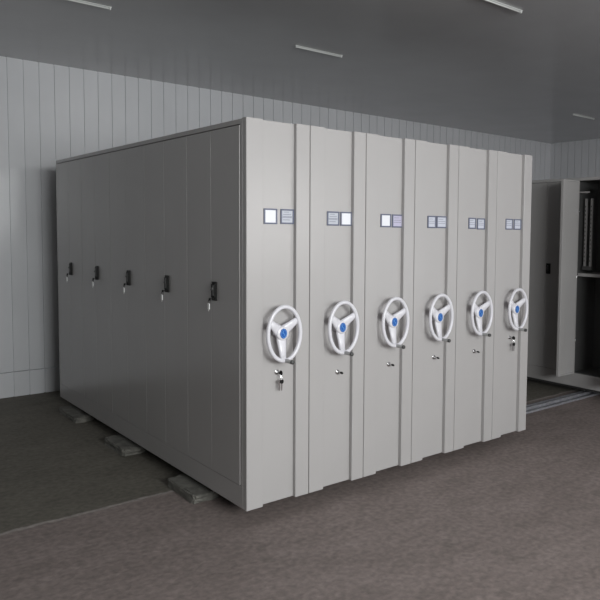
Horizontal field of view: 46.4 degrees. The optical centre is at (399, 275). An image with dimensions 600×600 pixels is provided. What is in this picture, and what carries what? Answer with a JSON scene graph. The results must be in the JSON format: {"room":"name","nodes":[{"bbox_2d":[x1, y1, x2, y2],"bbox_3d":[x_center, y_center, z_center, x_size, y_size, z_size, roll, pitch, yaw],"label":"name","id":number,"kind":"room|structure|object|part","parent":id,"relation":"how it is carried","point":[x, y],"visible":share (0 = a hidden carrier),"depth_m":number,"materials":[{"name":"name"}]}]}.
{"room":"archive storage room","nodes":[
{"label":"archive storage room","id":0,"kind":"room"},
{"bbox_2d":[0,56,550,372],"bbox_3d":[-2.076,-0.684,8.796,13.120,3.198,0.100,-2,5,-42],"label":"wall","id":1,"kind":"structure","parent":0,"point":[50,113],"depth_m":7.32,"materials":[{"name":"white metal"}]},
{"bbox_2d":[0,366,59,398],"bbox_3d":[-2.096,1.046,8.902,13.120,0.256,0.100,-2,5,-42],"label":"baseboard","id":2,"kind":"structure","parent":1,"relation":"attached to","point":[34,381],"depth_m":7.23,"materials":[{"name":"white metal"}]},
{"bbox_2d":[0,378,599,599],"bbox_3d":[1.595,1.555,4.816,13.520,0.150,11.360,-2,5,-42],"label":"floor","id":3,"kind":"structure","parent":0,"point":[515,515],"depth_m":4.10,"materials":[{"name":"carpet"}]},
{"bbox_2d":[59,405,94,422],"bbox_3d":[-3.018,1.292,6.424,0.186,0.054,0.520,-2,5,-42],"label":"concrete block","id":4,"kind":"object","parent":3,"relation":"on","point":[75,414],"visible":0.84,"depth_m":6.33,"materials":[{"name":"grey concrete"}]},
{"bbox_2d":[104,434,146,456],"bbox_3d":[-2.203,1.355,5.512,0.196,0.062,0.451,-2,5,-42],"label":"concrete block","id":5,"kind":"object","parent":3,"relation":"on","point":[123,446],"visible":0.8,"depth_m":5.41,"materials":[{"name":"grey concrete"}]},
{"bbox_2d":[168,474,218,503],"bbox_3d":[-1.386,1.423,4.607,0.196,0.062,0.434,-2,5,-42],"label":"concrete block","id":6,"kind":"object","parent":3,"relation":"on","point":[193,491],"visible":0.75,"depth_m":4.52,"materials":[{"name":"grey concrete"}]},
{"bbox_2d":[526,390,599,413],"bbox_3d":[0.969,1.343,6.582,5.840,0.034,0.180,-2,5,-42],"label":"floor track","id":7,"kind":"object","parent":3,"relation":"on","point":[530,408],"visible":0.02,"depth_m":7.17,"materials":[{"name":"metal"}]},
{"bbox_2d":[56,117,309,510],"bbox_3d":[-1.909,0.176,5.423,0.473,2.366,3.784,-2,5,-42],"label":"shelving unit","id":8,"kind":"object","parent":7,"relation":"on","point":[219,212],"visible":1,"depth_m":4.43,"materials":[{"name":"grey metal"}]},
{"bbox_3d":[-3.177,0.007,6.532,0.018,2.126,0.338,-3,5,-42],"label":"door","id":9,"kind":"part","parent":8,"relation":"part of","materials":[{"name":"grey metal"}]},
{"bbox_3d":[-3.041,-0.057,6.350,0.021,0.116,0.054,-3,5,-42],"label":"handle","id":10,"kind":"part","parent":8,"relation":"part of","materials":[{"name":"black plastic"}]},
{"bbox_3d":[-2.942,0.027,6.272,0.018,2.126,0.358,-3,5,-42],"label":"door","id":11,"kind":"part","parent":8,"relation":"part of","materials":[{"name":"grey metal"}]},
{"bbox_3d":[-2.706,0.047,6.009,0.018,2.126,0.338,-3,5,-42],"label":"door","id":12,"kind":"part","parent":8,"relation":"part of","materials":[{"name":"grey metal"}]},
{"bbox_3d":[-2.570,-0.018,5.827,0.021,0.116,0.054,-3,5,-42],"label":"handle","id":13,"kind":"part","parent":8,"relation":"part of","materials":[{"name":"black plastic"}]},
{"bbox_3d":[-2.471,0.066,5.749,0.018,2.126,0.358,-3,5,-42],"label":"door","id":14,"kind":"part","parent":8,"relation":"part of","materials":[{"name":"grey metal"}]},
{"bbox_3d":[-2.233,0.086,5.484,0.018,2.126,0.344,-3,5,-42],"label":"door","id":15,"kind":"part","parent":8,"relation":"part of","materials":[{"name":"grey metal"}]},
{"bbox_3d":[-2.095,0.021,5.300,0.021,0.116,0.054,-3,5,-42],"label":"handle","id":16,"kind":"part","parent":8,"relation":"part of","materials":[{"name":"black plastic"}]},
{"bbox_3d":[-1.994,0.106,5.220,0.018,2.126,0.364,-3,5,-42],"label":"door","id":17,"kind":"part","parent":8,"relation":"part of","materials":[{"name":"grey metal"}]},
{"bbox_3d":[-1.756,0.126,4.956,0.018,2.126,0.338,-3,5,-42],"label":"door","id":18,"kind":"part","parent":8,"relation":"part of","materials":[{"name":"grey metal"}]},
{"bbox_3d":[-1.620,0.060,4.774,0.021,0.116,0.054,-3,5,-42],"label":"handle","id":19,"kind":"part","parent":8,"relation":"part of","materials":[{"name":"black plastic"}]},
{"bbox_3d":[-1.522,0.145,4.696,0.018,2.126,0.358,-3,5,-42],"label":"door","id":20,"kind":"part","parent":8,"relation":"part of","materials":[{"name":"grey metal"}]},
{"bbox_3d":[-1.287,0.164,4.435,0.018,2.126,0.336,-3,5,-42],"label":"door","id":21,"kind":"part","parent":8,"relation":"part of","materials":[{"name":"grey metal"}]},
{"bbox_3d":[-1.152,0.099,4.254,0.021,0.116,0.054,-3,5,-42],"label":"handle","id":22,"kind":"part","parent":8,"relation":"part of","materials":[{"name":"black plastic"}]},
{"bbox_3d":[-1.054,0.184,4.177,0.018,2.126,0.356,-3,5,-42],"label":"door","id":23,"kind":"part","parent":8,"relation":"part of","materials":[{"name":"grey metal"}]},
{"bbox_3d":[-0.744,0.238,4.154,0.438,2.300,0.050,-3,5,-42],"label":"panel","id":24,"kind":"part","parent":8,"relation":"part of","materials":[{"name":"grey metal"}]},
{"bbox_2d":[278,371,283,390],"bbox_3d":[-0.725,0.639,4.159,0.039,0.125,0.030,1,4,8],"label":"bunch","id":25,"kind":"object","parent":8,"relation":"hanging from","point":[281,381],"visible":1,"depth_m":4.15,"materials":[{"name":"silver metal"}]},
{"bbox_3d":[-0.769,1.199,8.510,5.840,0.034,0.180,-2,5,-42],"label":"floor track","id":26,"kind":"object","parent":3,"relation":"on","visible":0},
{"bbox_2d":[308,126,365,492],"bbox_3d":[-1.567,0.161,5.730,0.438,2.366,3.784,-2,5,-42],"label":"shelving unit","id":27,"kind":"object","parent":26,"relation":"on","point":[337,157],"visible":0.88,"depth_m":4.45,"materials":[{"name":"grey metal"}]},
{"bbox_2d":[363,133,414,476],"bbox_3d":[-1.238,0.147,6.026,0.438,2.366,3.784,-2,5,-42],"label":"shelving unit","id":28,"kind":"object","parent":26,"relation":"on","point":[390,161],"visible":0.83,"depth_m":4.74,"materials":[{"name":"grey metal"}]},
{"bbox_2d":[411,140,458,462],"bbox_3d":[-0.910,0.132,6.321,0.438,2.366,3.784,-2,5,-42],"label":"shelving unit","id":29,"kind":"object","parent":26,"relation":"on","point":[436,165],"visible":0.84,"depth_m":5.04,"materials":[{"name":"grey metal"}]},
{"bbox_2d":[453,146,497,449],"bbox_3d":[-0.581,0.118,6.617,0.438,2.366,3.784,-2,5,-42],"label":"shelving unit","id":30,"kind":"object","parent":26,"relation":"on","point":[477,168],"visible":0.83,"depth_m":5.33,"materials":[{"name":"grey metal"}]},
{"bbox_2d":[491,151,531,438],"bbox_3d":[-0.252,0.103,6.912,0.438,2.366,3.784,-2,5,-42],"label":"shelving unit","id":31,"kind":"object","parent":26,"relation":"on","point":[514,171],"visible":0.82,"depth_m":5.63,"materials":[{"name":"grey metal"}]},
{"bbox_2d":[511,336,514,350],"bbox_3d":[0.925,0.563,5.639,0.039,0.125,0.030,1,4,8],"label":"bunch","id":32,"kind":"object","parent":31,"relation":"hanging from","point":[513,337],"visible":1,"depth_m":5.63,"materials":[{"name":"silver metal"}]},
{"bbox_2d":[527,176,599,392],"bbox_3d":[1.208,0.053,8.320,0.764,2.328,3.641,-2,5,-42],"label":"storage cabinet","id":33,"kind":"object","parent":26,"relation":"on","point":[564,275],"visible":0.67,"depth_m":7.65,"materials":[{"name":"grey metal"}]},
{"bbox_3d":[1.522,-0.004,7.888,0.018,2.077,0.357,-3,5,-42],"label":"door","id":34,"kind":"part","parent":33,"relation":"part of","materials":[{"name":"grey metal"}]},
{"bbox_3d":[1.657,-0.073,7.707,0.021,0.116,0.054,-3,5,-42],"label":"handle","id":35,"kind":"part","parent":33,"relation":"part of","materials":[{"name":"black plastic"}]},
{"bbox_3d":[1.763,0.016,7.621,0.018,2.077,0.357,-3,5,-42],"label":"door","id":36,"kind":"part","parent":33,"relation":"part of","materials":[{"name":"grey metal"}]},
{"bbox_3d":[1.796,0.034,7.330,0.318,2.077,0.032,-3,5,-42],"label":"door","id":37,"kind":"part","parent":33,"relation":"part of","materials":[{"name":"grey metal"}]},
{"bbox_3d":[2.285,0.006,7.365,0.394,0.034,0.690,-3,5,-42],"label":"shelf","id":38,"kind":"part","parent":33,"relation":"part of","materials":[{"name":"grey metal"}]},
{"bbox_2d":[0,0,599,143],"bbox_3d":[1.642,-2.048,4.589,13.520,0.150,11.360,-2,5,-42],"label":"ceiling","id":39,"kind":"structure","parent":0,"point":[482,66],"depth_m":6.54,"materials":[{"name":"grey paint"}]},
{"bbox_2d":[68,0,111,9],"bbox_3d":[-2.430,-2.049,5.140,0.540,0.022,0.016,-2,5,-42],"label":"recessed light","id":40,"kind":"object","parent":39,"relation":"in","point":[77,1],"visible":1,"depth_m":5.22,"materials":[{"name":"grey plastic"}]},
{"bbox_2d":[295,45,342,57],"bbox_3d":[-0.763,-2.115,6.516,0.540,0.022,0.016,-2,5,-42],"label":"recessed light","id":41,"kind":"object","parent":39,"relation":"in","point":[296,46],"visible":1,"depth_m":6.50,"materials":[{"name":"grey plastic"}]},
{"bbox_2d":[485,0,521,13],"bbox_3d":[0.733,-2.005,5.095,0.540,0.022,0.016,-2,5,-42],"label":"recessed light","id":42,"kind":"object","parent":39,"relation":"in","point":[491,1],"visible":1,"depth_m":5.14,"materials":[{"name":"grey plastic"}]},
{"bbox_2d":[573,114,594,119],"bbox_3d":[2.656,-2.287,9.948,0.540,0.022,0.016,-2,5,-42],"label":"recessed light","id":43,"kind":"object","parent":39,"relation":"in","point":[573,114],"visible":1,"depth_m":9.95,"materials":[{"name":"grey plastic"}]},
{"bbox_2d":[550,139,599,178],"bbox_3d":[6.534,-0.461,9.117,0.100,3.460,10.960,-2,5,-42],"label":"wall","id":44,"kind":"structure","parent":0,"point":[573,159],"depth_m":12.65,"materials":[{"name":"white metal"}]}
]}

